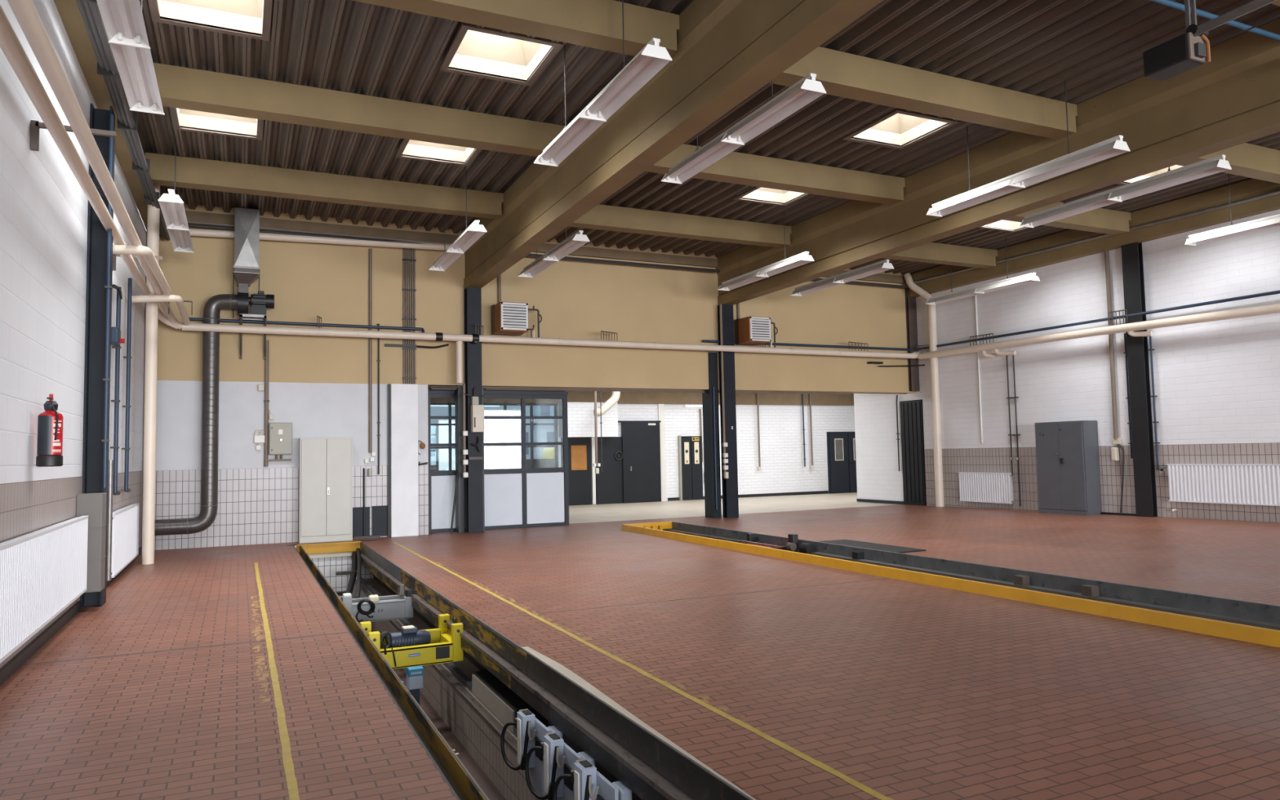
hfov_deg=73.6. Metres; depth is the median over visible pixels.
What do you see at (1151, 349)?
pipes
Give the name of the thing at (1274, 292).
gas pipe
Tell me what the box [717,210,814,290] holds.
lamp
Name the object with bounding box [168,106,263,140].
skylight
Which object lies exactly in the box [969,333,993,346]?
hanger
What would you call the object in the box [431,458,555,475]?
wall
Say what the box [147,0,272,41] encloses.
skylight
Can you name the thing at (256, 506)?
tiled wall
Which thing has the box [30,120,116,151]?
bracket
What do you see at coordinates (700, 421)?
cable conduit
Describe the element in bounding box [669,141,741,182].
reflector
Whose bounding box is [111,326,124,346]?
switch
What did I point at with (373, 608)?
jack
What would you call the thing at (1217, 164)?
lamp
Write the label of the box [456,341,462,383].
pipe
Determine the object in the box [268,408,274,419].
junction box
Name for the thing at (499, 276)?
cable conduit
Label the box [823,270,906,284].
beam
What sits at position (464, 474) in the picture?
socket
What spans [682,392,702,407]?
ceiling lamp
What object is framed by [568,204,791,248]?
crossbeam
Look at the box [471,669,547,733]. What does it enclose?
lamp
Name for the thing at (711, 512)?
steel post
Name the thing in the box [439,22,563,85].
skylight
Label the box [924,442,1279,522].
tiled wall
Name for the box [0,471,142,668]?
tiled wall
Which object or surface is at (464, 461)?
socket
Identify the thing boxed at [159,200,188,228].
shade
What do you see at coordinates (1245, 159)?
crossbeam
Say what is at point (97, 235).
steel column
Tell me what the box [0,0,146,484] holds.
wall
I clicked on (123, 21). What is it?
shade
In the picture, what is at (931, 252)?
crossbeam
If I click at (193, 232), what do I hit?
drain pipe
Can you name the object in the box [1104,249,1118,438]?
cable conduit
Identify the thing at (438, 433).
building
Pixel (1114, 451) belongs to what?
socket group
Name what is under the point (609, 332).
hanger
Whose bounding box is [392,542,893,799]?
floor marking
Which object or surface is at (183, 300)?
hanger
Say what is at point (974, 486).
radiator
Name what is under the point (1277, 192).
cable bundle
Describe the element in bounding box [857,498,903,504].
baseboard
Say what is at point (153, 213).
downpipe
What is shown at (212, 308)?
duct
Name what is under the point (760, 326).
grille
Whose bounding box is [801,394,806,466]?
cable conduit
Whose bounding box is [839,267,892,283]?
tray
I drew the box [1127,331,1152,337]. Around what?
pipe
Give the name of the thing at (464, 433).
socket
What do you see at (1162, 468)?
radiator valve
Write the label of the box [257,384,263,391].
junction box
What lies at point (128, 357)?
pipes
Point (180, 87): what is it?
crossbeam
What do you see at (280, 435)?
switch box
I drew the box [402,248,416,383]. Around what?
cable tray
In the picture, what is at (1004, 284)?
tray
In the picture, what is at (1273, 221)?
lamp
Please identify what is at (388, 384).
trim
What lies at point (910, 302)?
steel column
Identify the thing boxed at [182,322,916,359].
pipe
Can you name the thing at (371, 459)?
socket
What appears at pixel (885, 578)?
floor
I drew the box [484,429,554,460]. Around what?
building
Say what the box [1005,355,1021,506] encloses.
pipes
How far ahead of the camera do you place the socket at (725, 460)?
19.42 m
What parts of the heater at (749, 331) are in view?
frame, casing, frame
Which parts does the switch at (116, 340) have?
knob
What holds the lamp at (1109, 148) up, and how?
hanging from the ceiling
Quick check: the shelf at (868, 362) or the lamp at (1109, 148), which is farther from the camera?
the shelf at (868, 362)
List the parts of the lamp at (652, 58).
hanger rod, mounting rail, hanger rod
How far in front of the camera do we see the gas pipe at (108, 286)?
9.16 m
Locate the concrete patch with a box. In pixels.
[520,646,755,799]
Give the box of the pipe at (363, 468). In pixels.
[363,467,364,535]
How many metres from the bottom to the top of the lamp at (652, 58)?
1.153 m
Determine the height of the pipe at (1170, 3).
0.050 m
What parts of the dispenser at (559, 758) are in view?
plate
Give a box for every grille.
[502,303,526,328]
[751,318,769,339]
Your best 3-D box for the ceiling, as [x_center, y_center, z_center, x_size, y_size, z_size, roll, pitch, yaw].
[5.565,-4.402,4.531,18.859,0.095,31.900,1,-4,-25]
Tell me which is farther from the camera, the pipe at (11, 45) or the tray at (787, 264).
the tray at (787, 264)
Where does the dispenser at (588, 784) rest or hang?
attached to the pit at (448, 716)
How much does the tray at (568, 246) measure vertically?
0.077 m
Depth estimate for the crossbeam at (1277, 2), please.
8.07 m
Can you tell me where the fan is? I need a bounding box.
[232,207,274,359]
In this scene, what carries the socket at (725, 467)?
attached to the cable conduit at (725, 455)
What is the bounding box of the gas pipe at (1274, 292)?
[702,289,1279,351]
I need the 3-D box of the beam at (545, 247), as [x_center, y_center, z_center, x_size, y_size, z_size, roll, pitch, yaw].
[-0.751,-3.211,18.750,5.600,0.190,0.100,1,-4,-25]
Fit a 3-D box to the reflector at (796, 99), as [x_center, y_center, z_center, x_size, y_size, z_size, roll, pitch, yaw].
[1.353,-2.969,8.895,0.286,0.077,1.488,1,-4,-25]
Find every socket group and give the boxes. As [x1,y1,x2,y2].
[253,429,264,450]
[364,452,375,476]
[1111,438,1124,512]
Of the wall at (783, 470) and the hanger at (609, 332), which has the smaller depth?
the hanger at (609, 332)
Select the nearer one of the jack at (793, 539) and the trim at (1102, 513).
the jack at (793, 539)
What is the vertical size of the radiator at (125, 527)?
0.785 m
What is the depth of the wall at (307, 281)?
17.08 m
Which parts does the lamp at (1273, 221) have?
hanger rod, mounting rail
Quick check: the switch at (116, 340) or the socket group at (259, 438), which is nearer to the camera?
the switch at (116, 340)
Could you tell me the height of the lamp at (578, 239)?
1.153 m
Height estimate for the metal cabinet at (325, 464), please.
1.910 m
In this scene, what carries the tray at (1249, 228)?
on the lamp at (1273, 221)
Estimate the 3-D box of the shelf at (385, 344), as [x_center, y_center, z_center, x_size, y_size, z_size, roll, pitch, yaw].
[-4.396,-1.070,16.858,1.221,0.095,0.149,0,-4,-18]
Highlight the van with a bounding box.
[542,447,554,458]
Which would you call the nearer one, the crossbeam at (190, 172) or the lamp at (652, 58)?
the lamp at (652, 58)
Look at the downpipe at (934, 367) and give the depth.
21.44 m
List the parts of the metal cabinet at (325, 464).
door, door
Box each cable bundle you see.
[186,220,452,244]
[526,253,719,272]
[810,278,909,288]
[913,190,1279,283]
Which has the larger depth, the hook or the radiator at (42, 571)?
the hook
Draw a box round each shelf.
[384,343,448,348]
[866,361,924,367]
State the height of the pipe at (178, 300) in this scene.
0.162 m
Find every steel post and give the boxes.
[454,385,484,532]
[702,352,721,518]
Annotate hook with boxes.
[468,436,482,459]
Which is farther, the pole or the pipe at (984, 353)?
the pipe at (984, 353)
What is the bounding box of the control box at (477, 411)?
[461,386,484,432]
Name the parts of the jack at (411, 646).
post, post, rating plate, motor, name plate, post, post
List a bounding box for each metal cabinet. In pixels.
[297,437,352,543]
[1035,420,1102,515]
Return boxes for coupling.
[417,440,425,454]
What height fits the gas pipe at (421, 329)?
0.164 m
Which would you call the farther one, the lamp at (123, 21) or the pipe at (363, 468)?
the pipe at (363, 468)
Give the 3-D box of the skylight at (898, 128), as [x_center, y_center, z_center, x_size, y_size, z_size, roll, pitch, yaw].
[3.688,-4.160,12.189,1.110,0.672,1.150,1,-4,-25]
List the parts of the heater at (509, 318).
frame, casing, frame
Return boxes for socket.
[255,444,261,450]
[364,458,368,463]
[369,457,374,462]
[462,431,467,435]
[462,449,467,454]
[462,459,467,464]
[462,472,467,477]
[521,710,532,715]
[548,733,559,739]
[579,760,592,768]
[722,442,727,446]
[722,453,728,457]
[723,458,728,462]
[723,465,728,469]
[1111,438,1122,444]
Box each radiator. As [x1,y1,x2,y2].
[0,515,88,663]
[111,502,139,577]
[958,471,1013,503]
[1164,463,1279,506]
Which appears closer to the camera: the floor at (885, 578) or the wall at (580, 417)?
the floor at (885, 578)
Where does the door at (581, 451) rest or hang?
in the wall at (783, 470)
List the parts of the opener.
plate, guide rail, chain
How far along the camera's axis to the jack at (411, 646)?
8.14 m
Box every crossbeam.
[145,152,503,219]
[153,62,564,156]
[351,0,679,56]
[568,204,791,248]
[644,143,905,204]
[768,46,1077,139]
[882,242,997,268]
[1003,201,1131,235]
[1178,142,1279,183]
[1271,0,1279,6]
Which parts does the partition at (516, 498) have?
panel, panel, panel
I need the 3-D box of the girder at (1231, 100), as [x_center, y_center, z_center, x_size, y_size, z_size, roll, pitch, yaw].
[8.564,-3.768,5.891,0.370,1.105,31.300,1,-4,-25]
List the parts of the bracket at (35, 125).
wall plate, arm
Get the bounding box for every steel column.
[80,103,115,608]
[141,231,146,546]
[463,287,483,533]
[717,304,738,518]
[905,288,919,391]
[1120,241,1157,517]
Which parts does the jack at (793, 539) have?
post, post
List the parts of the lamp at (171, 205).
mounting rail, hanger rod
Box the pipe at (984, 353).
[981,351,995,357]
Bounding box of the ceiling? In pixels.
[53,0,1279,275]
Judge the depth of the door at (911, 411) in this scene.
22.35 m
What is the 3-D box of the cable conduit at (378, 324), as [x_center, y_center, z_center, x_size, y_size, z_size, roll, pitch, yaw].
[-5.053,-0.025,16.515,0.067,2.920,0.056,1,-4,-25]
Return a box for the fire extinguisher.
[35,394,63,466]
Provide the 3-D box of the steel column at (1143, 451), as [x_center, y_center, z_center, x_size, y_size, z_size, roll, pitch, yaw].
[9.764,-0.410,16.726,0.140,5.345,0.340,1,-4,-25]
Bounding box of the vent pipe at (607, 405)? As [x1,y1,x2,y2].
[593,389,620,416]
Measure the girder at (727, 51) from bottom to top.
1.105 m
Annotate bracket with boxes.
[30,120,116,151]
[112,254,162,271]
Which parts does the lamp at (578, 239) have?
mounting rail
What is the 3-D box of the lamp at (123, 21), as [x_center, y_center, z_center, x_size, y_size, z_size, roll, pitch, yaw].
[-4.229,-3.503,7.102,0.300,1.153,3.000,1,-4,-25]
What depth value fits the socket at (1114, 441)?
17.13 m
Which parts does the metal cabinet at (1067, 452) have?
door, handle, door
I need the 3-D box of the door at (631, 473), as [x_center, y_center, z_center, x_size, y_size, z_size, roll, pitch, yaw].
[-0.336,1.894,26.272,2.200,2.510,0.155,1,-4,-25]
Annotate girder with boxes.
[463,0,883,288]
[715,17,1279,305]
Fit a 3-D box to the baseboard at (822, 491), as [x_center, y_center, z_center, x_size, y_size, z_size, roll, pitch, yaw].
[3.681,3.150,28.161,6.200,0.096,0.020,1,-4,-25]
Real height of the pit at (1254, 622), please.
1.510 m
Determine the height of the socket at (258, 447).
0.090 m
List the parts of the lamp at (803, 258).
mounting rail, hanger rod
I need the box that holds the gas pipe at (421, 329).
[188,317,424,333]
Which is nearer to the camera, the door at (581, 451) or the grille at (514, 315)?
the grille at (514, 315)
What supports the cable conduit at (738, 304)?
attached to the wall at (307, 281)
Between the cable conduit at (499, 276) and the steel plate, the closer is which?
the steel plate
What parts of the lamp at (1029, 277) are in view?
mounting rail, hanger rod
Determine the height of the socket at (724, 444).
0.095 m
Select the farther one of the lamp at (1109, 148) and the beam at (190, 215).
the beam at (190, 215)
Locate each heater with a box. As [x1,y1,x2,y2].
[491,301,542,337]
[735,315,777,347]
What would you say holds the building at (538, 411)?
on the ground
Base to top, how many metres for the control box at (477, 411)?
0.909 m
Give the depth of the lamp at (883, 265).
17.54 m
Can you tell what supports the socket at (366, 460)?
attached to the socket group at (373, 454)
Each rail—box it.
[417,462,427,466]
[429,386,459,390]
[483,386,906,394]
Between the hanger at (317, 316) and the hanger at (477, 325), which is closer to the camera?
the hanger at (317, 316)
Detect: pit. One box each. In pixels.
[293,540,752,799]
[620,521,1279,647]
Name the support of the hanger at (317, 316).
attached to the pipe at (437, 336)
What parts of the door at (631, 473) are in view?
ring handle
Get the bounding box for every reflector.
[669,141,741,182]
[730,88,824,143]
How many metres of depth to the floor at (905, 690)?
6.01 m
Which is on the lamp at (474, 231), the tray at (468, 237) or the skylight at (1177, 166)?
the tray at (468, 237)
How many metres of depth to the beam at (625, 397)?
27.13 m
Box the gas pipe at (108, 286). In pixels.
[101,114,114,488]
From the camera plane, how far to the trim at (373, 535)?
16.19 m
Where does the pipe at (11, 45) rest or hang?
hanging from the bracket at (35, 125)
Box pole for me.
[449,474,458,533]
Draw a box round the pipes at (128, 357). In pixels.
[110,278,132,495]
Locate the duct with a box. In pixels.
[154,293,237,535]
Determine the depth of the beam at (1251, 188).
16.73 m
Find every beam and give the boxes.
[53,0,147,231]
[161,210,460,243]
[427,386,853,405]
[532,243,717,267]
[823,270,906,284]
[904,178,1279,297]
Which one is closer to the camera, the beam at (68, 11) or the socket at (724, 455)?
the beam at (68, 11)
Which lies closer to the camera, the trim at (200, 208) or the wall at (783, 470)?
the trim at (200, 208)
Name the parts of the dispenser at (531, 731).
plate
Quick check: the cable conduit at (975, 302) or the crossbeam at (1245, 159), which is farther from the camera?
the cable conduit at (975, 302)
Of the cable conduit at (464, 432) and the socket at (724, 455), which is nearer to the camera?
the cable conduit at (464, 432)
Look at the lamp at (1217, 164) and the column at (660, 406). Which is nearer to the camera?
the lamp at (1217, 164)
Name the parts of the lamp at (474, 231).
hanger rod, mounting rail, hanger rod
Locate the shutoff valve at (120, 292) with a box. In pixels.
[111,284,122,299]
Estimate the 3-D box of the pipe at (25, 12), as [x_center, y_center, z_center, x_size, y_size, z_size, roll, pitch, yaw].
[-1.519,-2.368,0.871,0.255,0.277,30.952,1,-4,-25]
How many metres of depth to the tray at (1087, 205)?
12.80 m
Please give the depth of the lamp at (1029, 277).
19.03 m
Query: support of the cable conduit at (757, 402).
attached to the wall at (783, 470)
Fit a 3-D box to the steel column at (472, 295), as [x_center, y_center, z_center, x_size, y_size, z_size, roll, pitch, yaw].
[-3.349,0.190,17.187,0.290,4.910,0.260,1,-4,-25]
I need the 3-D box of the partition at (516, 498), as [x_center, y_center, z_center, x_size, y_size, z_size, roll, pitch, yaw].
[-2.934,1.232,17.883,3.030,2.900,0.120,1,-4,-25]
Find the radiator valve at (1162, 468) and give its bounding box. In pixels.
[1159,466,1165,471]
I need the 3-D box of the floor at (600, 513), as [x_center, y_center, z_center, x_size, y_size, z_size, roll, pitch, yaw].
[2.990,3.081,24.450,19.800,0.204,6.550,1,-4,-25]
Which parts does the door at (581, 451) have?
pane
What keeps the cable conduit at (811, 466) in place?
attached to the wall at (783, 470)
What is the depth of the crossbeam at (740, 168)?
13.37 m
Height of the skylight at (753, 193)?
0.672 m
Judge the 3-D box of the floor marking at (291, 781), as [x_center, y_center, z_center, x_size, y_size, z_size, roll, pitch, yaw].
[-2.979,1.986,6.761,0.151,0.001,13.000,1,-4,-25]
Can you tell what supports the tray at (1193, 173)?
on the lamp at (1217, 164)
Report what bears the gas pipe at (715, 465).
attached to the steel post at (711, 512)
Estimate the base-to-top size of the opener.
0.980 m
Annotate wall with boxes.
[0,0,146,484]
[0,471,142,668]
[154,464,428,550]
[155,222,916,471]
[390,383,418,537]
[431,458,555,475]
[556,403,854,504]
[558,402,617,437]
[853,208,1279,504]
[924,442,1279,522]
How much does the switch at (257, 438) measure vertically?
0.140 m
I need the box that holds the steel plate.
[818,539,925,553]
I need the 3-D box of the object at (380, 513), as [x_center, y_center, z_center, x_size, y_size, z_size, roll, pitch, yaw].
[-5.156,2.321,16.333,0.650,0.580,0.015,1,-4,-25]
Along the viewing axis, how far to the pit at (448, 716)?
6.56 m
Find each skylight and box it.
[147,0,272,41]
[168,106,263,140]
[395,138,481,166]
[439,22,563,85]
[733,186,810,206]
[842,107,959,149]
[977,219,1029,231]
[1116,164,1186,185]
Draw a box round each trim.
[183,203,903,275]
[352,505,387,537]
[353,534,380,539]
[387,383,391,537]
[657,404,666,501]
[1101,511,1136,515]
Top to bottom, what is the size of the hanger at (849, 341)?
0.202 m
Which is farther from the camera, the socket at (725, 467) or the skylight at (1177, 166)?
the socket at (725, 467)
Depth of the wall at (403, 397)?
16.52 m
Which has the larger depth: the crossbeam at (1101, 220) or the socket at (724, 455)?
the socket at (724, 455)
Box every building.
[430,406,529,461]
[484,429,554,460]
[499,405,554,429]
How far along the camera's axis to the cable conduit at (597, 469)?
24.33 m
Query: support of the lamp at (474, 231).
hanging from the ceiling
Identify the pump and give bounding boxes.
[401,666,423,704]
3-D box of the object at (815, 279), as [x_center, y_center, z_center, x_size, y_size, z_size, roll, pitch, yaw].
[4.610,-2.945,21.056,5.250,0.070,0.070,1,-4,-25]
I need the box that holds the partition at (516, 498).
[427,389,568,533]
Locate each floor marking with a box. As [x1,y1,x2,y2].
[249,562,299,799]
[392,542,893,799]
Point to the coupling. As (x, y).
(422, 445)
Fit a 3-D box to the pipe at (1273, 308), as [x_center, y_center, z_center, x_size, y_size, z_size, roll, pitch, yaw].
[13.606,-2.015,7.967,0.298,0.454,31.009,1,-4,-25]
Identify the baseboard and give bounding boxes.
[0,546,142,685]
[667,490,828,501]
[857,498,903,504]
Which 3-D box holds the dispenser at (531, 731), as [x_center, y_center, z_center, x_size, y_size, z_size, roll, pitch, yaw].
[-0.742,2.418,5.860,0.178,0.538,0.602,2,-5,-43]
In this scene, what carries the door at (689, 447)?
in the wall at (783, 470)
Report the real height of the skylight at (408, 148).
0.672 m
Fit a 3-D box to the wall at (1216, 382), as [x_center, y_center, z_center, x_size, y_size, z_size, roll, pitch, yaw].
[13.455,-0.952,9.376,0.296,5.550,33.820,1,-4,-25]
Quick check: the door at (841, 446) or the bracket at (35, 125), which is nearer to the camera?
the bracket at (35, 125)
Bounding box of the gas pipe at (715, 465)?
[712,386,717,509]
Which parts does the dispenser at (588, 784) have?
plate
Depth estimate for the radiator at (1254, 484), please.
15.21 m
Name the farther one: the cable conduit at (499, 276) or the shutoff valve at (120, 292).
the cable conduit at (499, 276)
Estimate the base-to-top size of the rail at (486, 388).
0.068 m
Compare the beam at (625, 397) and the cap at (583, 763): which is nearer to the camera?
the cap at (583, 763)
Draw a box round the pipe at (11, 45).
[0,4,177,328]
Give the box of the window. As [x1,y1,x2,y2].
[430,402,558,473]
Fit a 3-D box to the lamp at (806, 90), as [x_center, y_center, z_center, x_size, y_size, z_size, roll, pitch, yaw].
[1.025,-3.448,9.606,0.300,1.153,3.000,1,-4,-25]
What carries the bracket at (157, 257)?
attached to the wall at (44, 207)
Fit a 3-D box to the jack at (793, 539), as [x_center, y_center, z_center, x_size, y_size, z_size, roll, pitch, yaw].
[1.885,2.319,13.555,0.949,0.400,1.700,1,-4,-25]
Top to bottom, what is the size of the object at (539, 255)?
0.079 m
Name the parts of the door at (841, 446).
pane frame, pane, pane frame, pane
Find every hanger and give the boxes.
[168,300,192,315]
[316,315,321,328]
[475,324,483,335]
[600,330,617,341]
[848,341,867,351]
[916,344,937,353]
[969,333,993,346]
[1108,309,1128,325]
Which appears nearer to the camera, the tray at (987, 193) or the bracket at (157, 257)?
the bracket at (157, 257)
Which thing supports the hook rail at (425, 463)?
attached to the wall at (307, 281)
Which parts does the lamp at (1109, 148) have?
hanger rod, mounting rail, hanger rod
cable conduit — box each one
[106,459,113,580]
[263,340,269,466]
[368,248,372,453]
[377,323,380,474]
[462,383,467,477]
[497,274,501,302]
[592,391,599,473]
[600,391,602,471]
[699,408,702,462]
[719,304,728,478]
[737,302,739,319]
[756,393,761,470]
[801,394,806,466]
[808,394,813,468]
[896,395,900,471]
[974,295,982,443]
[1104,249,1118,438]
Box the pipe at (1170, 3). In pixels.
[1148,0,1279,40]
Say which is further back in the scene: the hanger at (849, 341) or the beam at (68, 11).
the hanger at (849, 341)
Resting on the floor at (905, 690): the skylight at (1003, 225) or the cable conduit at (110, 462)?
the cable conduit at (110, 462)
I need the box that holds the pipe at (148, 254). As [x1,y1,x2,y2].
[112,244,171,294]
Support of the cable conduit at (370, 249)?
attached to the wall at (307, 281)
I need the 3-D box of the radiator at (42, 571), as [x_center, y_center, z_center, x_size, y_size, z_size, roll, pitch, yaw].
[-4.577,1.381,6.352,0.120,0.750,5.144,1,-4,-25]
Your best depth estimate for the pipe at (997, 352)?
19.48 m
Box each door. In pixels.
[560,436,595,505]
[595,420,661,504]
[677,435,702,500]
[826,431,857,493]
[899,399,926,505]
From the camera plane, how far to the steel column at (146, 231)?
14.72 m
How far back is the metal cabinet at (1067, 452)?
17.70 m
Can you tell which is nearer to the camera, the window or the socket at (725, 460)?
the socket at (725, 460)
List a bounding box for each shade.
[97,0,149,46]
[110,43,164,113]
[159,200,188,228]
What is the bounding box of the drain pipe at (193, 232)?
[168,228,450,250]
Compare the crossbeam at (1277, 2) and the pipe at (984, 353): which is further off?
the pipe at (984, 353)
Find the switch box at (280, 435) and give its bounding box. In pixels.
[267,422,292,461]
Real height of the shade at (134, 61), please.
0.077 m
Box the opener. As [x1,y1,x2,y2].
[1142,0,1279,80]
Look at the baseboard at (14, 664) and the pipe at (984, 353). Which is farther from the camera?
the pipe at (984, 353)
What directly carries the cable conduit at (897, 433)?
attached to the wall at (1216, 382)
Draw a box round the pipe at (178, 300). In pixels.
[125,294,190,325]
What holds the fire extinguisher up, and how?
attached to the wall at (44, 207)
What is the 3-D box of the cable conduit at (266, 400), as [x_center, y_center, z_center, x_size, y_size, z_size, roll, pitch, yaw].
[-6.844,0.057,15.669,0.094,2.320,0.094,1,-4,-25]
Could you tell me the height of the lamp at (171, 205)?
1.153 m
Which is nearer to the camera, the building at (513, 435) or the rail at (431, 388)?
the rail at (431, 388)
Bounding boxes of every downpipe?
[141,184,159,564]
[903,272,944,506]
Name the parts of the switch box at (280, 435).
label plate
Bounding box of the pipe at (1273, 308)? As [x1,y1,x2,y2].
[911,302,1279,359]
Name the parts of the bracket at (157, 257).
wall plate, arm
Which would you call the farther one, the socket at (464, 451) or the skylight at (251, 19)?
the socket at (464, 451)
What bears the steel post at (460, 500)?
on the floor at (905, 690)
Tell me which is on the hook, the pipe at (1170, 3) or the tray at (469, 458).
the tray at (469, 458)
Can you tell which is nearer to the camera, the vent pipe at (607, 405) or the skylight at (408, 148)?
the skylight at (408, 148)
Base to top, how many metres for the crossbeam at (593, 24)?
0.385 m
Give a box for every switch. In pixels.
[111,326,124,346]
[253,435,264,443]
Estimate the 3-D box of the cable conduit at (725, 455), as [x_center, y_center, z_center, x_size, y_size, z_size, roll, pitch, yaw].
[1.915,-0.211,19.550,0.100,4.000,0.119,1,-4,-25]
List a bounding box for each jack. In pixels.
[342,583,417,622]
[360,613,465,669]
[739,533,816,554]
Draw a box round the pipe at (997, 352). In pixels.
[993,349,1016,355]
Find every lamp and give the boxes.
[96,0,164,115]
[157,137,194,253]
[428,171,487,271]
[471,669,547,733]
[517,227,590,277]
[533,0,671,166]
[540,117,604,165]
[661,73,826,183]
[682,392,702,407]
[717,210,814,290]
[790,259,893,296]
[925,238,1039,304]
[926,80,1130,217]
[1019,154,1231,227]
[1185,173,1279,245]
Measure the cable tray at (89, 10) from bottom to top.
0.164 m
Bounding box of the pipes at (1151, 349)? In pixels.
[1123,333,1159,470]
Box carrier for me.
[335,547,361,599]
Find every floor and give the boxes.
[0,504,1279,799]
[22,577,890,665]
[431,492,896,529]
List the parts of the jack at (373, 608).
post, post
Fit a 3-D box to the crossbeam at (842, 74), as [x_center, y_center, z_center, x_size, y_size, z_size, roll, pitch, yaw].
[3.215,-3.748,10.289,5.680,0.385,0.280,1,-4,-25]
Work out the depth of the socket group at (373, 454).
16.33 m
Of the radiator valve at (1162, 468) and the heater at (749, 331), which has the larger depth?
the heater at (749, 331)
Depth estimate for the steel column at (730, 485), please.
19.67 m
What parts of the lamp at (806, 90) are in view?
hanger rod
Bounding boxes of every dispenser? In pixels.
[500,708,562,799]
[524,732,595,799]
[552,758,631,799]
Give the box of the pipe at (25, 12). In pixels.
[7,0,182,328]
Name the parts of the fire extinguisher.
lever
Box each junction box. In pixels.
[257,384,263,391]
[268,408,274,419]
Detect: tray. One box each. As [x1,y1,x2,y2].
[75,0,169,240]
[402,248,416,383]
[451,230,485,252]
[468,457,482,459]
[548,240,587,260]
[761,259,812,276]
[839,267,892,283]
[933,185,1022,216]
[933,293,979,304]
[982,280,1037,293]
[1027,199,1119,226]
[1117,166,1229,200]
[1195,222,1279,245]
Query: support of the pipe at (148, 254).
attached to the wall at (44, 207)
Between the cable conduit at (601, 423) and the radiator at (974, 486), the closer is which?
the radiator at (974, 486)

